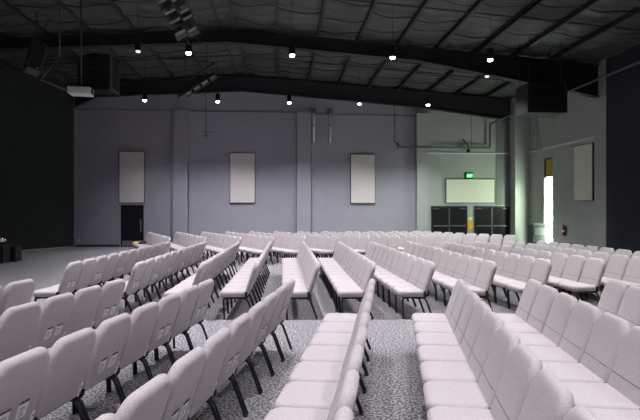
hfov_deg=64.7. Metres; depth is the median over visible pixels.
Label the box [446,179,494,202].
acoustic panel
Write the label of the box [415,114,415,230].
trim
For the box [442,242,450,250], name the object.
chair
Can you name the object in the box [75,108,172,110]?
trim
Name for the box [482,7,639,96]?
trim
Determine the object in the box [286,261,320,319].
chair
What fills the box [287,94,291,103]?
pendant lamp
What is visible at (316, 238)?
chair
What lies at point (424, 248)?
chair
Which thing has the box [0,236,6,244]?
spotlight
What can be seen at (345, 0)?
beam
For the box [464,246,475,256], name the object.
chair
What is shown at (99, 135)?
wall
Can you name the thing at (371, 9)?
beam
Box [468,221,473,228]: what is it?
notice
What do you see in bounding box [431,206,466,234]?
door
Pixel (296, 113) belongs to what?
trim
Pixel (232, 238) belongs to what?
chair
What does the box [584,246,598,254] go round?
chair
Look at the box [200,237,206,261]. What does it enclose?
chair
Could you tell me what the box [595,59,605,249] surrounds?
trim
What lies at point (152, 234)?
chair
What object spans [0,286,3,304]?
chair
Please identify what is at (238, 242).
chair
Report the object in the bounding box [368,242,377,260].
chair
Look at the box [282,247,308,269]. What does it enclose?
chair
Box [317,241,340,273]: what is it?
chair
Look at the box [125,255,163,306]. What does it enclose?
chair
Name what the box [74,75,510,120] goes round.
beam
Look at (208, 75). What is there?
truss
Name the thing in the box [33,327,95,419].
chair
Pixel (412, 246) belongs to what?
chair
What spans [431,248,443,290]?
chair
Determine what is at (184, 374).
chair
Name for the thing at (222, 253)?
chair
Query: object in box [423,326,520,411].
chair
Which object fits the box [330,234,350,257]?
chair
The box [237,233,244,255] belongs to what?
chair
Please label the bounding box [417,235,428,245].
chair
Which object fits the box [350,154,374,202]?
acoustic panel
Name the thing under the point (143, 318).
chair
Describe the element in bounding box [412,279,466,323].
chair
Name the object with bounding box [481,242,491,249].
chair
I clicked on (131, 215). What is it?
door
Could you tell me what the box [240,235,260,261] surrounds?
chair
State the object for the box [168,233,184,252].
chair
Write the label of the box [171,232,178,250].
chair
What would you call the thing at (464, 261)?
chair
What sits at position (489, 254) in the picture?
chair
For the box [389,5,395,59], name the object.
pendant lamp
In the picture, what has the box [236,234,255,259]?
chair
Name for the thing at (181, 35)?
stage light
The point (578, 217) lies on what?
wall
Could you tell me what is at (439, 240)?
chair
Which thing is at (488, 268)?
chair
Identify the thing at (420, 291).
chair
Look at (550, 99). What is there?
unit
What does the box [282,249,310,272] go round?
chair
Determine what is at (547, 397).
chair
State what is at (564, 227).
fire extinguisher
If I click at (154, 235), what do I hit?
chair
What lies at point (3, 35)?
trim
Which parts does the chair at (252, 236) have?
backrest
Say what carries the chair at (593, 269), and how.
on the floor
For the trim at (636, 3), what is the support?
attached to the wall
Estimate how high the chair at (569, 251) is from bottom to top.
0.932 m
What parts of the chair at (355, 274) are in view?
seat, backrest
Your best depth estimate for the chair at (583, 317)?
4.64 m
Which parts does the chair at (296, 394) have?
seat, backrest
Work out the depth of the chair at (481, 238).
17.50 m
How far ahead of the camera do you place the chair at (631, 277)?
9.38 m
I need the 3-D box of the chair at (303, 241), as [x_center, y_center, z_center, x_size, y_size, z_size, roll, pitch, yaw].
[-0.736,1.340,13.952,0.652,0.932,0.530,0,0,-5]
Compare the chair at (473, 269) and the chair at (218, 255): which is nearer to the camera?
the chair at (473, 269)
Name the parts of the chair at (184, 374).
backrest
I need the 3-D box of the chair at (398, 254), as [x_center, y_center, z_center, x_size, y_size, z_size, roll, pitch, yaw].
[1.424,1.340,10.757,0.652,0.932,0.530,0,0,-4]
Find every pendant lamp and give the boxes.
[134,39,141,52]
[142,92,146,101]
[185,0,191,54]
[215,93,219,102]
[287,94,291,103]
[289,43,295,56]
[357,95,361,104]
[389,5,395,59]
[426,96,429,105]
[484,66,489,77]
[487,47,493,61]
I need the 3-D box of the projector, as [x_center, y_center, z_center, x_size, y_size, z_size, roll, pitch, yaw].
[-5.662,-4.666,12.003,0.535,3.867,0.400,0,0,-11]
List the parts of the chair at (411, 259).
seat, backrest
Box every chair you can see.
[0,279,34,315]
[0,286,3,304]
[0,301,40,361]
[0,347,49,419]
[30,292,74,349]
[33,261,82,301]
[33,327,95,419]
[51,258,95,294]
[65,285,101,335]
[72,313,130,419]
[76,302,158,412]
[89,255,107,286]
[92,279,124,328]
[95,413,117,419]
[100,253,118,287]
[103,251,128,285]
[104,249,136,283]
[109,292,180,390]
[114,247,144,279]
[114,347,205,419]
[115,374,170,419]
[122,261,145,312]
[123,245,151,278]
[124,258,154,306]
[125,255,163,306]
[134,232,151,248]
[135,285,198,373]
[136,233,154,247]
[136,253,170,300]
[138,233,155,247]
[145,251,176,296]
[149,244,158,258]
[152,234,158,244]
[152,249,182,292]
[156,242,164,255]
[156,279,213,359]
[160,247,188,288]
[162,241,170,254]
[164,261,206,296]
[166,245,193,281]
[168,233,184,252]
[170,233,187,251]
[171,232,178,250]
[171,232,181,244]
[172,234,191,250]
[172,244,198,280]
[173,258,212,313]
[175,234,194,250]
[179,256,216,307]
[182,242,202,276]
[185,253,220,301]
[186,241,206,273]
[187,327,230,419]
[191,235,197,244]
[191,251,224,296]
[195,236,201,243]
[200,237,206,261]
[203,234,221,258]
[206,233,212,255]
[206,233,216,255]
[206,234,225,258]
[210,235,230,256]
[211,313,250,419]
[214,236,235,263]
[214,244,235,279]
[216,249,227,289]
[219,236,241,265]
[220,241,239,274]
[220,247,230,285]
[220,261,259,319]
[224,246,232,281]
[224,258,261,309]
[228,255,263,305]
[229,243,237,274]
[232,253,264,299]
[232,301,264,414]
[234,251,265,296]
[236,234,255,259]
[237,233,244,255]
[238,249,267,288]
[239,234,249,258]
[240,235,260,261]
[240,247,268,284]
[242,245,268,281]
[245,244,269,279]
[246,236,267,263]
[246,243,270,278]
[248,241,271,273]
[249,292,276,392]
[252,236,273,264]
[262,285,286,374]
[264,344,363,419]
[270,234,283,260]
[271,233,277,258]
[271,235,290,262]
[273,279,294,360]
[274,326,367,408]
[277,235,298,262]
[281,243,305,261]
[282,241,304,259]
[282,244,305,263]
[282,245,307,266]
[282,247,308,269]
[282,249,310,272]
[282,251,311,275]
[282,253,313,279]
[282,255,315,303]
[282,258,317,306]
[284,236,305,257]
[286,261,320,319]
[288,312,369,419]
[293,234,312,257]
[299,301,371,412]
[309,235,320,256]
[309,292,372,391]
[310,235,328,257]
[314,233,333,257]
[316,236,337,257]
[316,285,373,374]
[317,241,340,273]
[319,242,343,276]
[320,244,344,278]
[321,245,347,284]
[321,279,374,356]
[322,234,341,257]
[323,247,351,287]
[324,249,353,288]
[326,251,357,292]
[328,253,360,301]
[329,369,359,419]
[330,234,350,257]
[330,255,365,301]
[333,258,370,307]
[333,406,353,419]
[336,261,375,318]
[348,235,359,249]
[354,236,369,253]
[365,241,373,257]
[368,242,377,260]
[369,234,378,242]
[372,244,381,261]
[373,250,402,296]
[375,245,386,265]
[375,249,397,271]
[375,252,409,297]
[376,247,391,268]
[378,235,389,245]
[380,255,416,306]
[386,257,425,312]
[387,235,399,249]
[393,260,434,318]
[398,234,406,247]
[398,235,417,251]
[403,241,411,252]
[407,242,416,254]
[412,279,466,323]
[413,243,422,257]
[413,285,472,334]
[415,292,481,348]
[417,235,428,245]
[417,301,491,364]
[418,245,428,258]
[420,312,504,384]
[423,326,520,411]
[425,234,434,246]
[425,246,435,282]
[427,250,452,295]
[427,344,542,419]
[428,252,461,300]
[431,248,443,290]
[433,234,446,248]
[433,254,471,304]
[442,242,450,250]
[442,257,483,305]
[446,235,458,243]
[448,243,457,251]
[452,260,496,311]
[453,234,462,244]
[456,244,466,254]
[462,234,475,245]
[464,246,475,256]
[472,241,482,247]
[472,247,485,257]
[476,235,488,242]
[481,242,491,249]
[482,249,495,292]
[489,234,502,245]
[490,244,501,251]
[492,251,507,296]
[492,253,520,302]
[493,247,524,288]
[493,255,535,307]
[496,279,542,322]
[500,245,512,254]
[502,235,516,245]
[504,285,558,333]
[505,241,515,247]
[506,258,551,308]
[515,242,525,248]
[515,292,577,346]
[518,369,573,419]
[522,248,537,257]
[525,243,536,249]
[527,301,600,362]
[535,250,551,259]
[536,240,547,245]
[536,245,548,251]
[542,312,630,382]
[546,255,585,300]
[547,241,558,247]
[548,246,561,254]
[548,252,567,291]
[554,248,576,287]
[555,250,591,294]
[558,243,570,249]
[559,257,605,300]
[562,326,639,409]
[563,406,598,419]
[570,252,609,299]
[571,244,584,251]
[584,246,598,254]
[586,254,628,299]
[588,408,639,419]
[597,279,627,314]
[598,247,614,256]
[603,256,639,287]
[614,249,632,259]
[616,285,639,327]
[631,251,639,257]
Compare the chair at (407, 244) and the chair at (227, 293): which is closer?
the chair at (227, 293)
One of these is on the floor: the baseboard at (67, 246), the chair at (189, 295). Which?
the chair at (189, 295)
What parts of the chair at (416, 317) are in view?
seat, backrest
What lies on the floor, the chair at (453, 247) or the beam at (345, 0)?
the chair at (453, 247)
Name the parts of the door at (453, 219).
panel, panel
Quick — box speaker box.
[9,245,21,261]
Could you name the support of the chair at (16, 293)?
on the floor
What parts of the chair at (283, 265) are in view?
seat, backrest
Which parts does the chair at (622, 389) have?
seat, backrest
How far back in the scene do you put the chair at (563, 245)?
13.28 m
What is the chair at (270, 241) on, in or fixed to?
on the floor
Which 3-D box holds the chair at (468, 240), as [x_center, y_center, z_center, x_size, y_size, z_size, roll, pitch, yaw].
[5.124,1.340,17.852,0.652,0.932,0.530,0,0,-36]
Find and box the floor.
[0,247,602,419]
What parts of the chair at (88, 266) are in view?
backrest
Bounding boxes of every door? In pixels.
[119,151,144,246]
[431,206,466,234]
[474,206,509,243]
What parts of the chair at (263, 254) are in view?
seat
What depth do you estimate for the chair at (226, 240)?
17.40 m
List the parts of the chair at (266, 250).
seat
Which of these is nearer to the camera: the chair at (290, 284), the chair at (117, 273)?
the chair at (290, 284)
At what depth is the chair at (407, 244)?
14.05 m
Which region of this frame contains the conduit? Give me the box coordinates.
[394,105,397,149]
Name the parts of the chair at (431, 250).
backrest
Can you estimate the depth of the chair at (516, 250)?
11.79 m
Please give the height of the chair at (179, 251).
0.932 m
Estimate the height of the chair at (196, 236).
0.932 m
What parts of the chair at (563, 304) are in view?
seat, backrest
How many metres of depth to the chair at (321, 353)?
4.67 m
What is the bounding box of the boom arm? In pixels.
[40,0,66,90]
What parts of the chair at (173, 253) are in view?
backrest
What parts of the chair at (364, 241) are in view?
seat, backrest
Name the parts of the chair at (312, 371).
seat, backrest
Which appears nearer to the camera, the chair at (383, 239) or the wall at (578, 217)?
the chair at (383, 239)
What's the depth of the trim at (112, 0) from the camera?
17.88 m
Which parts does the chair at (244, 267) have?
seat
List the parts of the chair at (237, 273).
seat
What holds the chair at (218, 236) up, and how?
on the floor
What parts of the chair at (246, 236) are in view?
backrest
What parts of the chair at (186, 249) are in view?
backrest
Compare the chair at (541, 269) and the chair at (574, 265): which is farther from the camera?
the chair at (574, 265)
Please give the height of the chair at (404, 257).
0.932 m
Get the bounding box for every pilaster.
[173,109,187,238]
[297,111,310,232]
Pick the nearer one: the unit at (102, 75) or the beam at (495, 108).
the unit at (102, 75)
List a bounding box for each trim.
[0,0,79,57]
[0,0,632,93]
[0,32,77,83]
[0,58,30,76]
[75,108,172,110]
[108,0,175,78]
[159,0,206,76]
[188,111,188,233]
[200,111,296,112]
[209,0,237,75]
[227,0,248,75]
[275,0,279,78]
[296,113,296,232]
[308,0,326,80]
[311,113,311,232]
[311,114,415,115]
[396,0,485,89]
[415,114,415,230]
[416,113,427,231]
[425,0,542,91]
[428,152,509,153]
[453,0,601,94]
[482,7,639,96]
[496,119,508,204]
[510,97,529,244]
[529,136,594,152]
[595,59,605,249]
[607,0,639,7]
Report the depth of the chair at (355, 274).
9.53 m
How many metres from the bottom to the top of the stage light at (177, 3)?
0.256 m
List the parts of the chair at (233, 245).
backrest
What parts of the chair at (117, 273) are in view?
backrest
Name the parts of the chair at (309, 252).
seat, backrest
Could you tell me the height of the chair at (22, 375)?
0.932 m
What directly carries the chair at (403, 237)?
on the floor
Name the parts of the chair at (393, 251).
seat, backrest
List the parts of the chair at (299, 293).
seat, seat frame, backrest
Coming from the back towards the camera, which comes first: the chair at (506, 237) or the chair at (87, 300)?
the chair at (506, 237)
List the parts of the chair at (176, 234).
backrest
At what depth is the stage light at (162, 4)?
12.49 m
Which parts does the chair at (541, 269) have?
leg, seat, backrest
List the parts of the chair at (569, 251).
backrest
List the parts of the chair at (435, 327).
seat, backrest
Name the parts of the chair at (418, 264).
seat, backrest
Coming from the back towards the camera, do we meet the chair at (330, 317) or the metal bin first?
the metal bin
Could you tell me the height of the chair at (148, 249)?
0.932 m
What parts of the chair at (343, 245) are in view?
seat, backrest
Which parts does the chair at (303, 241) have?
seat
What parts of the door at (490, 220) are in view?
panel, panel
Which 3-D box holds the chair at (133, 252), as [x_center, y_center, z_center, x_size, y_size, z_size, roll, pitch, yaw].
[-4.465,1.340,11.278,0.652,0.932,0.530,0,0,-1]
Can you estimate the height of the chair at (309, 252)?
0.932 m
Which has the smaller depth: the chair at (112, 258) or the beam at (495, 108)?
the chair at (112, 258)
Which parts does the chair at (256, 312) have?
backrest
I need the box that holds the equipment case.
[0,244,10,263]
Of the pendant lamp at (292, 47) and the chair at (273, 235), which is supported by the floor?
the chair at (273, 235)
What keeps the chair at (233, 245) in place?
on the floor
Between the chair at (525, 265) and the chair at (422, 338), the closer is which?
the chair at (422, 338)
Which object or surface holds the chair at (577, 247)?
on the floor
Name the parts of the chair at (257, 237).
seat, backrest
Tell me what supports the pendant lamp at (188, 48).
hanging from the ceiling
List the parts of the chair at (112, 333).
leg, seat frame, backrest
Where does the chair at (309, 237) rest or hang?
on the floor
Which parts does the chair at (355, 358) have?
seat, backrest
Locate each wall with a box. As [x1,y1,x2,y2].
[0,67,73,249]
[74,74,511,245]
[530,93,594,246]
[606,45,639,253]
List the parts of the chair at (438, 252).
backrest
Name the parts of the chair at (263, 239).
seat, backrest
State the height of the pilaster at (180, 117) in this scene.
6.720 m
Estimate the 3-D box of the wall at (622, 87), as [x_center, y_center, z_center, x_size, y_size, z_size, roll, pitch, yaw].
[11.935,-1.988,7.534,0.490,7.576,23.280,0,0,-4]
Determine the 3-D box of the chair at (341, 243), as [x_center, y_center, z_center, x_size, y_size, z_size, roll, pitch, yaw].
[0.303,1.340,13.421,0.652,0.932,0.530,0,0,-4]
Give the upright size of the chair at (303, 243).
0.932 m
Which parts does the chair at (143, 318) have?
leg, seat frame, backrest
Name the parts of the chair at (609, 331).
seat, backrest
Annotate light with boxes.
[157,0,172,10]
[165,8,180,20]
[169,17,184,30]
[172,0,185,7]
[174,29,188,41]
[180,7,193,18]
[183,14,196,26]
[185,90,193,97]
[187,26,200,38]
[193,85,201,91]
[201,80,208,86]
[209,74,216,81]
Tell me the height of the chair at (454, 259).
0.932 m
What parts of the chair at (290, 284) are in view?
backrest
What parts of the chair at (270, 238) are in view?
seat, backrest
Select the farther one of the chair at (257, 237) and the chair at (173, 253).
the chair at (257, 237)
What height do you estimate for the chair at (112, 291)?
0.932 m
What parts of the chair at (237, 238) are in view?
backrest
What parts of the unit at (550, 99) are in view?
casing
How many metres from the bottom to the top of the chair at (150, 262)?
0.932 m
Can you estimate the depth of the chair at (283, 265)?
12.22 m
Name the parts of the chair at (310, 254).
seat, backrest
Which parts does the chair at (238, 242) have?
backrest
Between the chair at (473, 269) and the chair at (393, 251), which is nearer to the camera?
the chair at (473, 269)
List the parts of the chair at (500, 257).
backrest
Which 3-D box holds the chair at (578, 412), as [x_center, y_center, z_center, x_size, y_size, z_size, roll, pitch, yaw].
[0.863,1.340,2.144,0.652,0.932,0.530,0,0,9]
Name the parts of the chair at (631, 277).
seat, backrest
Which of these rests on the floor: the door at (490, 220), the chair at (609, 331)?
the chair at (609, 331)
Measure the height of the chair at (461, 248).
0.932 m
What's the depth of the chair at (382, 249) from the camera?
12.28 m
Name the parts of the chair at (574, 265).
seat, backrest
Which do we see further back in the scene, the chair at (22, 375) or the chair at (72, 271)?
the chair at (72, 271)
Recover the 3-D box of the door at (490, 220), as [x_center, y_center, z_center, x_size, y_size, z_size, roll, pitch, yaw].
[8.878,0.800,26.015,1.880,2.000,0.147,0,0,-4]
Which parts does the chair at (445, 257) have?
backrest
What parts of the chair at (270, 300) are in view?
backrest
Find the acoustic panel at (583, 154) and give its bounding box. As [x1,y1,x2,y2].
[574,142,593,200]
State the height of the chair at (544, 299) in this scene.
0.932 m
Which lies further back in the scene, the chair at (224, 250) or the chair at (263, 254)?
the chair at (224, 250)
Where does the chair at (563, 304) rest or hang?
on the floor
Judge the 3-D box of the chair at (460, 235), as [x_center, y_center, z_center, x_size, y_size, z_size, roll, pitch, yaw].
[4.807,1.340,18.291,0.652,0.932,0.530,0,0,-37]
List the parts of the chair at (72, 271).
seat, seat frame, backrest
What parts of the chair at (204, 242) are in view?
backrest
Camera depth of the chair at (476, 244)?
13.97 m
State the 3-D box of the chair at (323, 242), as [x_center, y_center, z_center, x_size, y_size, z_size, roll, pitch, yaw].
[-0.053,1.340,17.275,0.652,0.932,0.530,0,0,-32]
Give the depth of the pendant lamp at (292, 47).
15.31 m
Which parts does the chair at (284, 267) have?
seat, backrest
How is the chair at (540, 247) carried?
on the floor
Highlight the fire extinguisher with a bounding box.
[562,225,565,234]
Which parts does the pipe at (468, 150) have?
hanger rod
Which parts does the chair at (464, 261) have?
seat, backrest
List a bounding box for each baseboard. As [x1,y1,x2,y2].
[22,246,74,250]
[75,244,118,246]
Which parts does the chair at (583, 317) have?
seat, backrest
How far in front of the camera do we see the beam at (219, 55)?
21.80 m
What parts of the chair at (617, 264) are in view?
seat, backrest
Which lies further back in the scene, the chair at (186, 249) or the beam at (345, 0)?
the beam at (345, 0)
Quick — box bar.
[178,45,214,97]
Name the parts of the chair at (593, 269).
seat, seat frame, backrest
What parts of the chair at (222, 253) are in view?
backrest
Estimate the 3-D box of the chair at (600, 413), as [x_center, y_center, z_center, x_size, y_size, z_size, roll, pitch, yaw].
[2.041,1.340,3.164,0.652,0.932,0.530,0,0,7]
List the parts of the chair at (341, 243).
seat, backrest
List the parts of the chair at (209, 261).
seat, backrest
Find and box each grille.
[10,247,14,260]
[28,39,46,70]
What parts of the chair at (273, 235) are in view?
backrest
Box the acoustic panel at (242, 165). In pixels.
[230,153,254,202]
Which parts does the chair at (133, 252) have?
backrest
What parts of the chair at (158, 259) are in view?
backrest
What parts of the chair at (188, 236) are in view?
backrest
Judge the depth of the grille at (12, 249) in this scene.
17.45 m
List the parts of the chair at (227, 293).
leg, seat, seat frame, backrest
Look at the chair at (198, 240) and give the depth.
16.85 m
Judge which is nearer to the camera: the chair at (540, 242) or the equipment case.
the chair at (540, 242)
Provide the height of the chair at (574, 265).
0.932 m
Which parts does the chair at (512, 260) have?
seat, backrest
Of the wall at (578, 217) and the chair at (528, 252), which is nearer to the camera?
the chair at (528, 252)
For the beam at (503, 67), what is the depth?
18.83 m
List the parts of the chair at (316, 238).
backrest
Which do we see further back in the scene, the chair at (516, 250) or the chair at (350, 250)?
the chair at (516, 250)
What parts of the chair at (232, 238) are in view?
backrest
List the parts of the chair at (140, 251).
backrest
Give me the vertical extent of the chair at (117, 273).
0.932 m
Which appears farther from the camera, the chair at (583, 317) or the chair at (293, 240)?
the chair at (293, 240)
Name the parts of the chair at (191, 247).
backrest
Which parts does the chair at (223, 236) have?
backrest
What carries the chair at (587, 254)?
on the floor
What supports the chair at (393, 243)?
on the floor
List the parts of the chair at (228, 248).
backrest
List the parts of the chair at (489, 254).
backrest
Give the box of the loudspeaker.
[23,12,49,76]
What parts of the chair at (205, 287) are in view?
backrest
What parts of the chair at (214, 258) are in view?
seat, backrest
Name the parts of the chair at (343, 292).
leg, seat, seat frame, backrest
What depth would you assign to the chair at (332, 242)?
16.74 m
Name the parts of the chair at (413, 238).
backrest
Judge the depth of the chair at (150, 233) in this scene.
19.53 m
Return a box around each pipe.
[310,108,315,142]
[327,108,331,142]
[397,60,639,152]
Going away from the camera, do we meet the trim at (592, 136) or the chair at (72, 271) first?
the chair at (72, 271)
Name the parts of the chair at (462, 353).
seat, backrest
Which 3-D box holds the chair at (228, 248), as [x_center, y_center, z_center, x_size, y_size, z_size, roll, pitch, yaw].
[-2.416,1.340,11.702,0.652,0.932,0.530,0,0,-4]
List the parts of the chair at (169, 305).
leg, backrest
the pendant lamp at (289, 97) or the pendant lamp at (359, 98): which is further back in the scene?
the pendant lamp at (359, 98)
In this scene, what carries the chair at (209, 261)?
on the floor
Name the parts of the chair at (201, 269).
seat, backrest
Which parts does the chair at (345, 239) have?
backrest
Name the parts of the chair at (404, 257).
seat, backrest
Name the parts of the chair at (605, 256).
backrest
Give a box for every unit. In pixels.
[78,53,119,94]
[516,36,567,117]
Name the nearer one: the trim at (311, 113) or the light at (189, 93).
the light at (189, 93)
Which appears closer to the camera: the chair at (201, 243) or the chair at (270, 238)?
the chair at (201, 243)
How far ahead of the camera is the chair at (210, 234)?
19.32 m
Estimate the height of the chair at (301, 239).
0.932 m
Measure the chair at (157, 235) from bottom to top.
0.932 m
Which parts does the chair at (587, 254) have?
backrest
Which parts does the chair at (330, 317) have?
seat, backrest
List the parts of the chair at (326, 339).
seat, backrest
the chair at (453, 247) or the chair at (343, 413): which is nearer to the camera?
the chair at (343, 413)
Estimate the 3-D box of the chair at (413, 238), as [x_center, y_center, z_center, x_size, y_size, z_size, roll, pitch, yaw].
[3.035,1.340,17.635,0.652,0.932,0.530,0,0,-33]
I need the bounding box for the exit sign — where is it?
[465,173,472,178]
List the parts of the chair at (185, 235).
backrest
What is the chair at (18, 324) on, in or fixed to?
on the floor
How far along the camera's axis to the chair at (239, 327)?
4.09 m
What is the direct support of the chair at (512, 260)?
on the floor
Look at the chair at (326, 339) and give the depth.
5.19 m
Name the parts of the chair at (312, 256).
seat, backrest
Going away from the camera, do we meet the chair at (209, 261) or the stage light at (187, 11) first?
the chair at (209, 261)
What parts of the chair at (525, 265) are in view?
seat, backrest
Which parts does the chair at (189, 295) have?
leg, backrest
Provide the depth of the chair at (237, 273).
10.62 m
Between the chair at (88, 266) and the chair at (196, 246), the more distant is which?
the chair at (196, 246)
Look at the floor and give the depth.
6.96 m
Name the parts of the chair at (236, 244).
backrest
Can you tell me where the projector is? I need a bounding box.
[67,0,93,96]
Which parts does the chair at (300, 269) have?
seat, backrest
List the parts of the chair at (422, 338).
seat, backrest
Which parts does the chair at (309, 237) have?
backrest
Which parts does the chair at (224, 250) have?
backrest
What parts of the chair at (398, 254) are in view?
seat, backrest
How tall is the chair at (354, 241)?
0.932 m
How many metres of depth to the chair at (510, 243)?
14.11 m
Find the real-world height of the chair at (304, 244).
0.932 m
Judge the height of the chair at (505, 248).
0.932 m
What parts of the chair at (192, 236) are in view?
backrest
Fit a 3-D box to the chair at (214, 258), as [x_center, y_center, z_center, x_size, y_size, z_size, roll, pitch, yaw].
[-2.297,1.340,9.536,0.652,0.932,0.530,0,0,-3]
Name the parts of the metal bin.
lid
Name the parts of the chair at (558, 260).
backrest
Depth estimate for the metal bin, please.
23.78 m
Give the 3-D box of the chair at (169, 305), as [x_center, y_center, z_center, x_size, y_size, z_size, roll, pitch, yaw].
[-1.825,1.340,5.245,0.652,0.932,0.530,0,0,7]
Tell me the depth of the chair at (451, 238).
17.37 m
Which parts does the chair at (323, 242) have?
backrest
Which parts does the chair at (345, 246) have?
seat, backrest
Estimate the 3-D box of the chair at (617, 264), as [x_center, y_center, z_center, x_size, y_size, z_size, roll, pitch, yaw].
[5.607,1.340,9.873,0.652,0.932,0.530,0,0,-7]
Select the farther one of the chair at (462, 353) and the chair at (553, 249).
the chair at (553, 249)
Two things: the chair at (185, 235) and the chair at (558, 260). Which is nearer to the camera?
the chair at (558, 260)
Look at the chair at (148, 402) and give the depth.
2.50 m
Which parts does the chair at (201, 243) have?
backrest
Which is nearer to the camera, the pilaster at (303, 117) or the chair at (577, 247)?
the chair at (577, 247)
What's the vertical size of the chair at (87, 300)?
0.932 m
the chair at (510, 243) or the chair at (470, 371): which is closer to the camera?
the chair at (470, 371)
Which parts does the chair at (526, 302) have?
seat, backrest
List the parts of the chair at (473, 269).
leg, seat, backrest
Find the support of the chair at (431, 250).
on the floor
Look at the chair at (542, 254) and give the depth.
10.75 m
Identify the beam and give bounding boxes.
[0,28,599,97]
[0,55,505,80]
[54,0,144,80]
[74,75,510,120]
[337,0,377,83]
[345,0,639,30]
[367,0,430,86]
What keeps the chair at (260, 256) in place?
on the floor
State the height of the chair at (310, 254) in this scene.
0.932 m
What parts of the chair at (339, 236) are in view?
backrest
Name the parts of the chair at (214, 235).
backrest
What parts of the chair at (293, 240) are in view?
seat, backrest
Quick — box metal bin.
[527,224,546,243]
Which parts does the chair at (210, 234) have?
backrest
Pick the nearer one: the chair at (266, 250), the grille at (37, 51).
the chair at (266, 250)
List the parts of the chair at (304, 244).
seat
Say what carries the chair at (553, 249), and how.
on the floor
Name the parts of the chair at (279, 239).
backrest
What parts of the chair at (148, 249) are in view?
backrest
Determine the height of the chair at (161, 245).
0.932 m
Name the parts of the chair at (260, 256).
seat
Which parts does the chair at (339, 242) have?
seat, backrest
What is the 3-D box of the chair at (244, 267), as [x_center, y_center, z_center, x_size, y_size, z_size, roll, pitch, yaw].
[-1.535,1.340,11.799,0.652,0.932,0.530,0,0,-3]
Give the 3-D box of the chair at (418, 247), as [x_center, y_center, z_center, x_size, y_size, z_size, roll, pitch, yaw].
[2.302,1.340,13.017,0.652,0.932,0.530,0,0,-5]
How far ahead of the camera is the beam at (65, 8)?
17.64 m
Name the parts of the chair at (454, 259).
seat, backrest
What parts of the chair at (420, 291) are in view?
leg, leg, seat, seat frame, backrest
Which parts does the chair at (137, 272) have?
seat frame, backrest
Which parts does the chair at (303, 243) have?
seat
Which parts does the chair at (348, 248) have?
seat, backrest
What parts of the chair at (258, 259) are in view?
seat, backrest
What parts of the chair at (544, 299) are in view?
seat, backrest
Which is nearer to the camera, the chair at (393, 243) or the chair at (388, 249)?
the chair at (388, 249)
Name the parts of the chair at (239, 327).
backrest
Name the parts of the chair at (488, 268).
seat, backrest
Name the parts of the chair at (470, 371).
seat, backrest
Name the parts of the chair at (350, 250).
seat, backrest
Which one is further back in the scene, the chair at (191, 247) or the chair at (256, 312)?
the chair at (191, 247)
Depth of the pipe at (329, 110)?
25.31 m
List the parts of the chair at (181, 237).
backrest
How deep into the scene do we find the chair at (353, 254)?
10.61 m
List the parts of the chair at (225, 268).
backrest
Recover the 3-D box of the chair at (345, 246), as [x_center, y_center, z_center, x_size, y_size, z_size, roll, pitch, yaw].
[0.366,1.340,12.339,0.652,0.932,0.530,0,0,-4]
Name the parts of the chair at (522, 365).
seat, backrest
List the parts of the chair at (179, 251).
backrest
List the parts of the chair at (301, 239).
seat, backrest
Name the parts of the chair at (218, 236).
backrest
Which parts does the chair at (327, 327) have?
seat, backrest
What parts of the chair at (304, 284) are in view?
seat, backrest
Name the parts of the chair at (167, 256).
backrest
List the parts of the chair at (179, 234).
backrest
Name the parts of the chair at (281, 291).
backrest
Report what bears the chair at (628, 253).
on the floor
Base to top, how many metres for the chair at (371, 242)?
0.932 m
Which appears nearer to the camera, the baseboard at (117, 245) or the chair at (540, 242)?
the chair at (540, 242)
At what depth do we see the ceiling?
17.73 m
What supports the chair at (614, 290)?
on the floor
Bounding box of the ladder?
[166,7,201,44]
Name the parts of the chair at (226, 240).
backrest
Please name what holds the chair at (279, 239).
on the floor
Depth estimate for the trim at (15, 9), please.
16.54 m
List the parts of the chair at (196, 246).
backrest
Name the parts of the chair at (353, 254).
seat, backrest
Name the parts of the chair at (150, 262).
backrest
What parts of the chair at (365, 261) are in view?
seat, backrest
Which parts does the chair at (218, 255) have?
backrest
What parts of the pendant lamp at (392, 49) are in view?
stem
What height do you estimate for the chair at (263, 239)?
0.932 m
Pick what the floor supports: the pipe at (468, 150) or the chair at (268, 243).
the chair at (268, 243)
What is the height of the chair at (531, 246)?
0.932 m
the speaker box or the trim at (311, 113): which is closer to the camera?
the speaker box
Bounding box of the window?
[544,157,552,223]
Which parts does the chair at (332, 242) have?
seat, backrest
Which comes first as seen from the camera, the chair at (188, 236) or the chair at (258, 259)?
the chair at (258, 259)
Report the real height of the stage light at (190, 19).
0.256 m
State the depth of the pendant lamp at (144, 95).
21.63 m
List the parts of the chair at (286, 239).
backrest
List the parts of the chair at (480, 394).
seat, backrest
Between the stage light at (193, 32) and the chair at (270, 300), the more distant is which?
the stage light at (193, 32)
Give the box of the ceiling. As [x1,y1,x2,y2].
[0,0,639,97]
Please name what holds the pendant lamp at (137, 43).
hanging from the ceiling
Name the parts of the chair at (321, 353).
seat, backrest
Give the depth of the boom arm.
14.98 m
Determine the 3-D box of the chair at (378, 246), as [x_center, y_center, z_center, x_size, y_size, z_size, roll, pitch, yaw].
[1.255,1.340,12.919,0.652,0.932,0.530,0,0,-5]
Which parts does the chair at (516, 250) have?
backrest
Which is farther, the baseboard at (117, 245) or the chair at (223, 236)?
the baseboard at (117, 245)
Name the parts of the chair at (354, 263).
seat, backrest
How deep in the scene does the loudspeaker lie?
15.54 m

